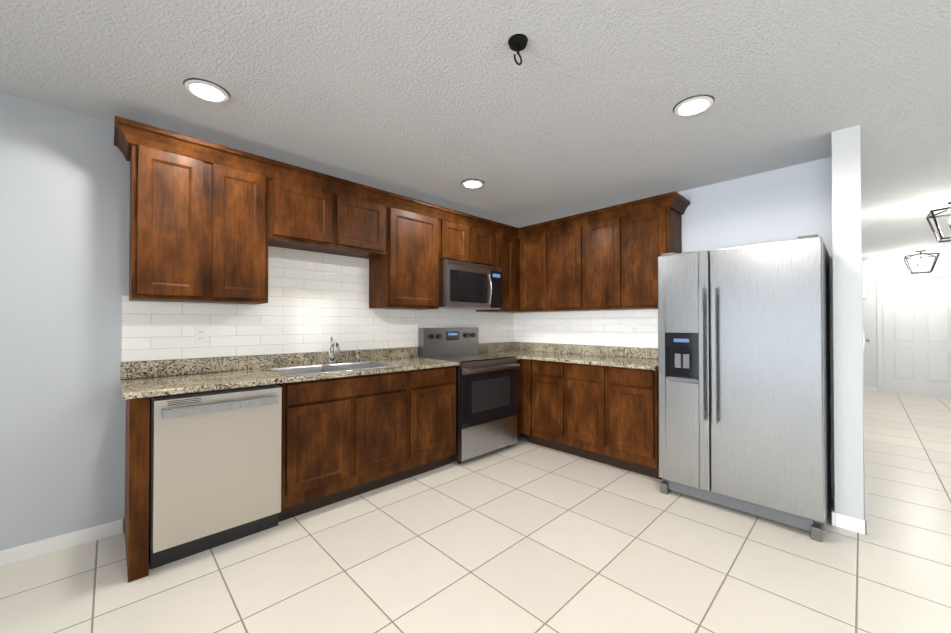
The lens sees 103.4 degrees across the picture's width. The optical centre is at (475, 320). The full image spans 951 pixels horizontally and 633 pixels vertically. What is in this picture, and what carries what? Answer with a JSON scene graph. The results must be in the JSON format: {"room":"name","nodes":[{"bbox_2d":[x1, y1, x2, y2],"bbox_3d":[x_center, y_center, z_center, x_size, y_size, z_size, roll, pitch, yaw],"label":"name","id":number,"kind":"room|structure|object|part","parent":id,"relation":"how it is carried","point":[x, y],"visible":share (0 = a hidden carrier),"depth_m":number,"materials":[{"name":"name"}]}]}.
{"room":"kitchen","nodes":[
{"label":"kitchen","id":0,"kind":"room"},
{"bbox_2d":[0,92,501,549],"bbox_3d":[-2.194,0.036,2.254,7.620,2.460,0.120,1,-1,-44],"label":"wall","id":1,"kind":"structure","parent":0,"point":[64,221],"depth_m":2.07,"materials":[{"name":"grey paint"}]},
{"bbox_2d":[0,518,123,567],"bbox_3d":[-3.490,1.211,0.891,3.875,0.085,0.013,1,-1,-44],"label":"baseboard","id":2,"kind":"structure","parent":1,"relation":"attached to","point":[23,552],"depth_m":2.06,"materials":[{"name":"white wood"}]},
{"bbox_2d":[114,144,130,161],"bbox_3d":[-2.017,-1.013,2.144,0.068,0.104,0.282,1,-1,-44],"label":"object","id":3,"kind":"object","parent":1,"relation":"attached to","point":[126,152],"depth_m":2.20,"materials":[{"name":"brown wood"}]},
{"bbox_2d":[129,144,268,304],"bbox_3d":[-1.733,-0.550,2.387,0.680,0.865,0.323,1,-1,-44],"label":"upper cabinet","id":4,"kind":"object","parent":1,"relation":"attached to","point":[199,231],"visible":0.92,"depth_m":2.23,"materials":[{"name":"brown wood"}]},
{"bbox_2d":[114,116,517,238],"bbox_3d":[-0.695,-1.004,3.150,3.366,0.104,0.068,1,-1,-44],"label":"crown molding","id":5,"kind":"structure","parent":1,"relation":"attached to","point":[128,133],"depth_m":2.52,"materials":[{"name":"brown wood"}]},
{"bbox_2d":[122,246,514,361],"bbox_3d":[-0.808,-0.151,3.512,3.639,0.822,0.007,1,-1,-44],"label":"tile backsplash","id":6,"kind":"structure","parent":1,"relation":"attached to","point":[316,301],"depth_m":2.93,"materials":[{"name":"white tile"}]},
{"bbox_2d":[194,326,207,343],"bbox_3d":[-1.832,0.099,2.505,0.072,0.116,0.006,1,-1,-44],"label":"electrical outlet","id":7,"kind":"object","parent":6,"relation":"attached to","point":[200,334],"visible":1,"depth_m":2.50,"materials":[{"name":"white plastic"}]},
{"bbox_2d":[269,178,386,258],"bbox_3d":[-1.166,-0.765,2.939,0.896,0.425,0.323,1,-1,-44],"label":"upper cabinet","id":8,"kind":"object","parent":1,"relation":"attached to","point":[303,218],"visible":0.96,"depth_m":2.78,"materials":[{"name":"brown wood"}]},
{"bbox_2d":[369,207,438,309],"bbox_3d":[-0.644,-0.540,3.444,0.555,0.865,0.323,1,-1,-44],"label":"upper cabinet","id":9,"kind":"object","parent":1,"relation":"attached to","point":[404,272],"visible":0.92,"depth_m":3.30,"materials":[{"name":"brown wood"}]},
{"bbox_2d":[439,220,494,266],"bbox_3d":[-0.166,-0.769,3.910,0.773,0.400,0.323,1,-1,-44],"label":"upper cabinet","id":10,"kind":"object","parent":1,"relation":"attached to","point":[461,243],"visible":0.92,"depth_m":3.76,"materials":[{"name":"brown wood"}]},
{"bbox_2d":[439,259,501,309],"bbox_3d":[-0.112,-0.341,3.850,0.770,0.443,0.454,1,-1,-44],"label":"microwave","id":11,"kind":"object","parent":10,"relation":"attached to","point":[466,286],"visible":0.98,"depth_m":3.67,"materials":[{"name":"silver metal"}]},
{"bbox_2d":[476,234,525,312],"bbox_3d":[0.360,-0.532,4.419,0.690,0.865,0.323,1,-1,-44],"label":"upper cabinet","id":12,"kind":"object","parent":1,"relation":"attached to","point":[507,254],"visible":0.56,"depth_m":4.23,"materials":[{"name":"brown wood"}]},
{"bbox_2d":[0,391,950,632],"bbox_3d":[2.743,1.302,1.808,14.100,0.080,7.620,1,-1,-44],"label":"floor","id":13,"kind":"structure","parent":0,"point":[522,535],"depth_m":1.93,"materials":[{"name":"beige tile"}]},
{"bbox_2d":[125,397,149,582],"bbox_3d":[-1.858,0.822,2.055,0.075,0.885,0.618,1,-1,-44],"label":"cabinet end panel","id":14,"kind":"object","parent":13,"relation":"on","point":[137,446],"visible":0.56,"depth_m":1.84,"materials":[{"name":"brown wood"}]},
{"bbox_2d":[149,384,281,569],"bbox_3d":[-1.579,0.832,2.263,0.599,0.868,0.670,1,-1,-44],"label":"dishwasher","id":15,"kind":"object","parent":13,"relation":"on","point":[215,469],"visible":0.94,"depth_m":2.03,"materials":[{"name":"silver metal"}]},
{"bbox_2d":[278,371,406,521],"bbox_3d":[-1.064,0.829,2.826,0.908,0.885,0.619,1,-1,-44],"label":"base cabinet","id":16,"kind":"object","parent":13,"relation":"on","point":[343,438],"visible":0.81,"depth_m":2.55,"materials":[{"name":"brown wood"}]},
{"bbox_2d":[120,347,458,399],"bbox_3d":[-1.128,0.320,2.749,2.139,0.130,0.652,1,-1,-44],"label":"countertop","id":17,"kind":"structure","parent":16,"relation":"on","point":[141,379],"depth_m":2.45,"materials":[{"name":"stone"}]},
{"bbox_2d":[320,337,342,363],"bbox_3d":[-1.108,0.241,2.986,0.160,0.216,0.231,1,-1,-44],"label":"faucet","id":18,"kind":"object","parent":17,"relation":"on","point":[331,356],"visible":1,"depth_m":3.02,"materials":[{"name":"silver metal"}]},
{"bbox_2d":[263,360,401,375],"bbox_3d":[-1.057,0.443,2.823,0.830,0.190,0.546,1,-1,-44],"label":"sink","id":19,"kind":"object","parent":17,"relation":"in","point":[299,370],"visible":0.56,"depth_m":2.88,"materials":[{"name":"silver metal"}]},
{"bbox_2d":[355,349,360,361],"bbox_3d":[-1.002,0.299,3.206,0.044,0.104,0.044,1,-1,-44],"label":"sprayer","id":20,"kind":"object","parent":19,"relation":"on","point":[357,355],"visible":1,"depth_m":3.19,"materials":[{"name":"silver metal"}]},
{"bbox_2d":[401,366,455,479],"bbox_3d":[-0.553,0.833,3.322,0.512,0.885,0.619,1,-1,-44],"label":"base cabinet","id":21,"kind":"object","parent":13,"relation":"on","point":[431,418],"visible":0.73,"depth_m":3.09,"materials":[{"name":"brown wood"}]},
{"bbox_2d":[419,327,519,463],"bbox_3d":[-0.046,0.677,3.725,0.758,1.205,0.703,1,-1,-44],"label":"range","id":22,"kind":"object","parent":13,"relation":"on","point":[486,403],"visible":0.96,"depth_m":3.55,"materials":[{"name":"silver metal"}]},
{"bbox_2d":[516,359,517,433],"bbox_3d":[0.207,0.840,4.074,0.080,0.885,0.598,1,-1,-44],"label":"filler panel","id":23,"kind":"object","parent":13,"relation":"on","point":[517,399],"visible":0.04,"depth_m":3.88,"materials":[{"name":"brown wood"}]},
{"bbox_2d":[518,359,535,443],"bbox_3d":[0.527,0.842,4.295,0.618,0.885,0.726,1,-1,-44],"label":"base cabinet","id":24,"kind":"object","parent":13,"relation":"on","point":[525,397],"visible":0.29,"depth_m":3.87,"materials":[{"name":"brown wood"}]},
{"bbox_2d":[473,342,657,369],"bbox_3d":[0.919,0.330,3.818,0.726,0.130,1.963,1,-1,-44],"label":"countertop","id":25,"kind":"structure","parent":24,"relation":"on","point":[633,357],"depth_m":3.84,"materials":[{"name":"stone"}]},
{"bbox_2d":[532,360,570,453],"bbox_3d":[0.923,0.839,3.887,0.619,0.885,0.408,1,-1,-44],"label":"base cabinet","id":26,"kind":"object","parent":13,"relation":"on","point":[549,404],"visible":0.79,"depth_m":3.66,"materials":[{"name":"brown wood"}]},
{"bbox_2d":[567,363,611,465],"bbox_3d":[1.208,0.836,3.592,0.619,0.885,0.408,1,-1,-44],"label":"base cabinet","id":27,"kind":"object","parent":13,"relation":"on","point":[587,411],"visible":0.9,"depth_m":3.37,"materials":[{"name":"brown wood"}]},
{"bbox_2d":[608,366,662,478],"bbox_3d":[1.495,0.833,3.297,0.619,0.885,0.410,1,-1,-44],"label":"base cabinet","id":28,"kind":"object","parent":13,"relation":"on","point":[633,425],"visible":0.77,"depth_m":3.08,"materials":[{"name":"brown wood"}]},
{"bbox_2d":[658,234,830,541],"bbox_3d":[1.914,0.388,2.698,0.812,1.765,0.896,1,-1,-44],"label":"fridge","id":29,"kind":"object","parent":13,"relation":"on","point":[816,528],"depth_m":2.39,"materials":[{"name":"silver metal"}]},
{"bbox_3d":[1.478,0.265,2.681,0.048,0.349,0.219,1,-1,-44],"label":"fridge","id":30,"kind":"part","parent":29,"relation":"part of","materials":[{"name":"black plastic"}]},
{"bbox_3d":[1.494,0.339,2.686,0.082,1.640,0.329,1,-1,-44],"label":"fridge","id":31,"kind":"part","parent":29,"relation":"part of","materials":[{"name":"silver metal"}]},
{"bbox_3d":[1.562,0.231,2.518,0.054,0.905,0.104,1,-1,-44],"label":"fridge","id":32,"kind":"part","parent":29,"relation":"part of","materials":[{"name":"silver metal"}]},
{"bbox_3d":[1.809,0.337,2.361,0.082,1.630,0.559,1,-1,-44],"label":"fridge","id":33,"kind":"part","parent":29,"relation":"part of","materials":[{"name":"silver metal"}]},
{"bbox_2d":[0,0,950,259],"bbox_3d":[2.743,-1.218,1.831,14.100,0.080,7.620,1,-1,-44],"label":"ceiling","id":34,"kind":"structure","parent":0,"point":[436,102],"depth_m":1.91,"materials":[{"name":"white paint"}]},
{"bbox_2d":[183,78,229,102],"bbox_3d":[-1.371,-1.170,1.920,0.196,0.014,0.196,1,-1,-44],"label":"recessed light","id":35,"kind":"object","parent":34,"relation":"in","point":[207,90],"visible":1,"depth_m":1.90,"materials":[{"name":"white plastic"}]},
{"bbox_2d":[461,179,483,187],"bbox_3d":[-0.023,-1.158,3.187,0.196,0.014,0.196,1,-1,-44],"label":"recessed light","id":36,"kind":"object","parent":34,"relation":"in","point":[472,183],"visible":1,"depth_m":3.16,"materials":[{"name":"white plastic"}]},
{"bbox_2d":[508,34,527,64],"bbox_3d":[0.179,-1.129,1.586,0.084,0.100,0.084,1,-1,-44],"label":"ceiling hook","id":37,"kind":"object","parent":34,"relation":"attached to","point":[517,43],"visible":0.98,"depth_m":1.57,"materials":[{"name":"black metal"}]},
{"bbox_2d":[673,94,713,115],"bbox_3d":[1.190,-1.168,2.052,0.196,0.014,0.196,1,-1,-44],"label":"recessed light","id":38,"kind":"object","parent":34,"relation":"in","point":[693,105],"visible":0.98,"depth_m":2.03,"materials":[{"name":"white plastic"}]},
{"bbox_2d":[903,250,939,273],"bbox_3d":[7.276,-0.954,6.132,0.367,0.368,0.367,1,-1,-44],"label":"pendant lantern","id":39,"kind":"object","parent":34,"relation":"hanging from","point":[920,254],"visible":1,"depth_m":6.13,"materials":[{"name":"black metal"}]},
{"bbox_2d":[926,202,950,242],"bbox_3d":[4.708,-0.976,3.667,0.367,0.368,0.367,1,-1,-44],"label":"pendant lantern","id":40,"kind":"object","parent":34,"relation":"hanging from","point":[932,214],"visible":1,"depth_m":3.71,"materials":[{"name":"black metal"}]},
{"bbox_2d":[529,157,834,498],"bbox_3d":[1.570,0.050,3.761,0.120,2.460,2.960,1,-1,-44],"label":"wall","id":41,"kind":"structure","parent":0,"point":[793,202],"depth_m":2.94,"materials":[{"name":"grey paint"}]},
{"bbox_2d":[519,225,598,311],"bbox_3d":[0.895,-0.534,4.132,0.323,0.865,0.825,1,-1,-44],"label":"upper cabinet","id":42,"kind":"object","parent":41,"relation":"attached to","point":[551,267],"visible":0.9,"depth_m":3.98,"materials":[{"name":"brown wood"}]},
{"bbox_2d":[514,309,657,347],"bbox_3d":[1.182,0.066,4.069,0.007,0.397,1.962,1,-1,-44],"label":"tile backsplash","id":43,"kind":"structure","parent":41,"relation":"attached to","point":[606,327],"depth_m":4.00,"materials":[{"name":"white tile"}]},
{"bbox_2d":[539,324,543,332],"bbox_3d":[0.787,0.096,4.464,0.006,0.116,0.072,1,-1,-44],"label":"electrical outlet","id":44,"kind":"object","parent":43,"relation":"attached to","point":[541,328],"visible":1,"depth_m":4.46,"materials":[{"name":"white plastic"}]},
{"bbox_2d":[564,323,572,332],"bbox_3d":[1.038,0.084,4.206,0.007,0.116,0.118,1,-1,-44],"label":"light switch","id":45,"kind":"object","parent":43,"relation":"attached to","point":[568,327],"visible":1,"depth_m":4.20,"materials":[{"name":"white plastic"}]},
{"bbox_2d":[631,325,638,336],"bbox_3d":[1.557,0.099,3.671,0.006,0.116,0.072,1,-1,-44],"label":"electrical outlet","id":46,"kind":"object","parent":43,"relation":"attached to","point":[634,330],"visible":1,"depth_m":3.67,"materials":[{"name":"white plastic"}]},
{"bbox_2d":[518,191,681,238],"bbox_3d":[1.096,-0.999,3.673,0.068,0.104,1.620,1,-1,-44],"label":"crown molding","id":47,"kind":"structure","parent":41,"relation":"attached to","point":[672,200],"depth_m":3.52,"materials":[{"name":"brown wood"}]},
{"bbox_2d":[584,208,681,310],"bbox_3d":[1.461,-0.540,3.548,0.323,0.865,0.798,1,-1,-44],"label":"upper cabinet","id":48,"kind":"object","parent":41,"relation":"attached to","point":[622,255],"visible":0.75,"depth_m":3.40,"materials":[{"name":"brown wood"}]},
{"bbox_2d":[674,196,689,214],"bbox_3d":[1.779,-1.003,3.254,0.282,0.104,0.068,1,-1,-44],"label":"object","id":49,"kind":"object","parent":41,"relation":"attached to","point":[685,203],"depth_m":3.29,"materials":[{"name":"brown wood"}]},
{"bbox_2d":[832,125,863,518],"bbox_3d":[4.714,0.058,4.663,6.830,2.460,0.125,1,-1,-44],"label":"wall","id":50,"kind":"structure","parent":0,"point":[847,330],"depth_m":2.28,"materials":[{"name":"white paint"}]},
{"bbox_2d":[832,396,866,534],"bbox_3d":[4.709,1.246,4.647,6.844,0.085,0.153,1,-1,-44],"label":"baseboard","id":51,"kind":"structure","parent":50,"relation":"attached to","point":[851,523],"depth_m":2.29,"materials":[{"name":"white wood"}]},
{"bbox_2d":[862,270,863,395],"bbox_3d":[6.579,0.246,6.373,0.980,2.115,0.015,1,-1,-44],"label":"door frame","id":52,"kind":"structure","parent":50,"relation":"attached to","point":[862,342],"depth_m":6.03,"materials":[{"name":"white wood"}]},
{"bbox_2d":[862,330,864,348],"bbox_3d":[2.387,0.119,2.308,0.070,0.115,0.010,1,-1,-44],"label":"light switch","id":53,"kind":"object","parent":50,"relation":"attached to","point":[863,337],"visible":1,"depth_m":2.29,"materials":[{"name":"white plastic"}]},
{"bbox_2d":[862,282,866,298],"bbox_3d":[2.406,-0.183,2.320,0.110,0.100,0.023,1,-1,-44],"label":"thermostat","id":54,"kind":"object","parent":50,"relation":"attached to","point":[864,290],"visible":1,"depth_m":2.28,"materials":[{"name":"white plastic"}]},
{"bbox_2d":[862,252,950,391],"bbox_3d":[7.725,0.075,6.551,0.120,2.460,1.610,1,-1,-44],"label":"wall","id":55,"kind":"structure","parent":0,"point":[872,269],"depth_m":6.88,"materials":[{"name":"white paint"}]},
{"bbox_2d":[864,386,876,391],"bbox_3d":[7.683,1.262,6.486,0.013,0.085,1.350,1,-1,-44],"label":"baseboard","id":56,"kind":"structure","parent":55,"relation":"attached to","point":[871,389],"depth_m":6.91,"materials":[{"name":"white wood"}]},
{"bbox_2d":[877,272,950,392],"bbox_3d":[7.740,0.247,6.522,0.136,2.115,1.040,1,-1,-44],"label":"door frame","id":57,"kind":"structure","parent":55,"relation":"attached to","point":[880,340],"depth_m":6.81,"materials":[{"name":"white wood"}]},
{"bbox_2d":[883,277,950,397],"bbox_3d":[7.747,0.286,6.529,0.035,2.030,0.880,1,-1,-44],"label":"door","id":58,"kind":"structure","parent":55,"relation":"attached to","point":[917,334],"depth_m":6.54,"materials":[{"name":"white wood"}]}
]}

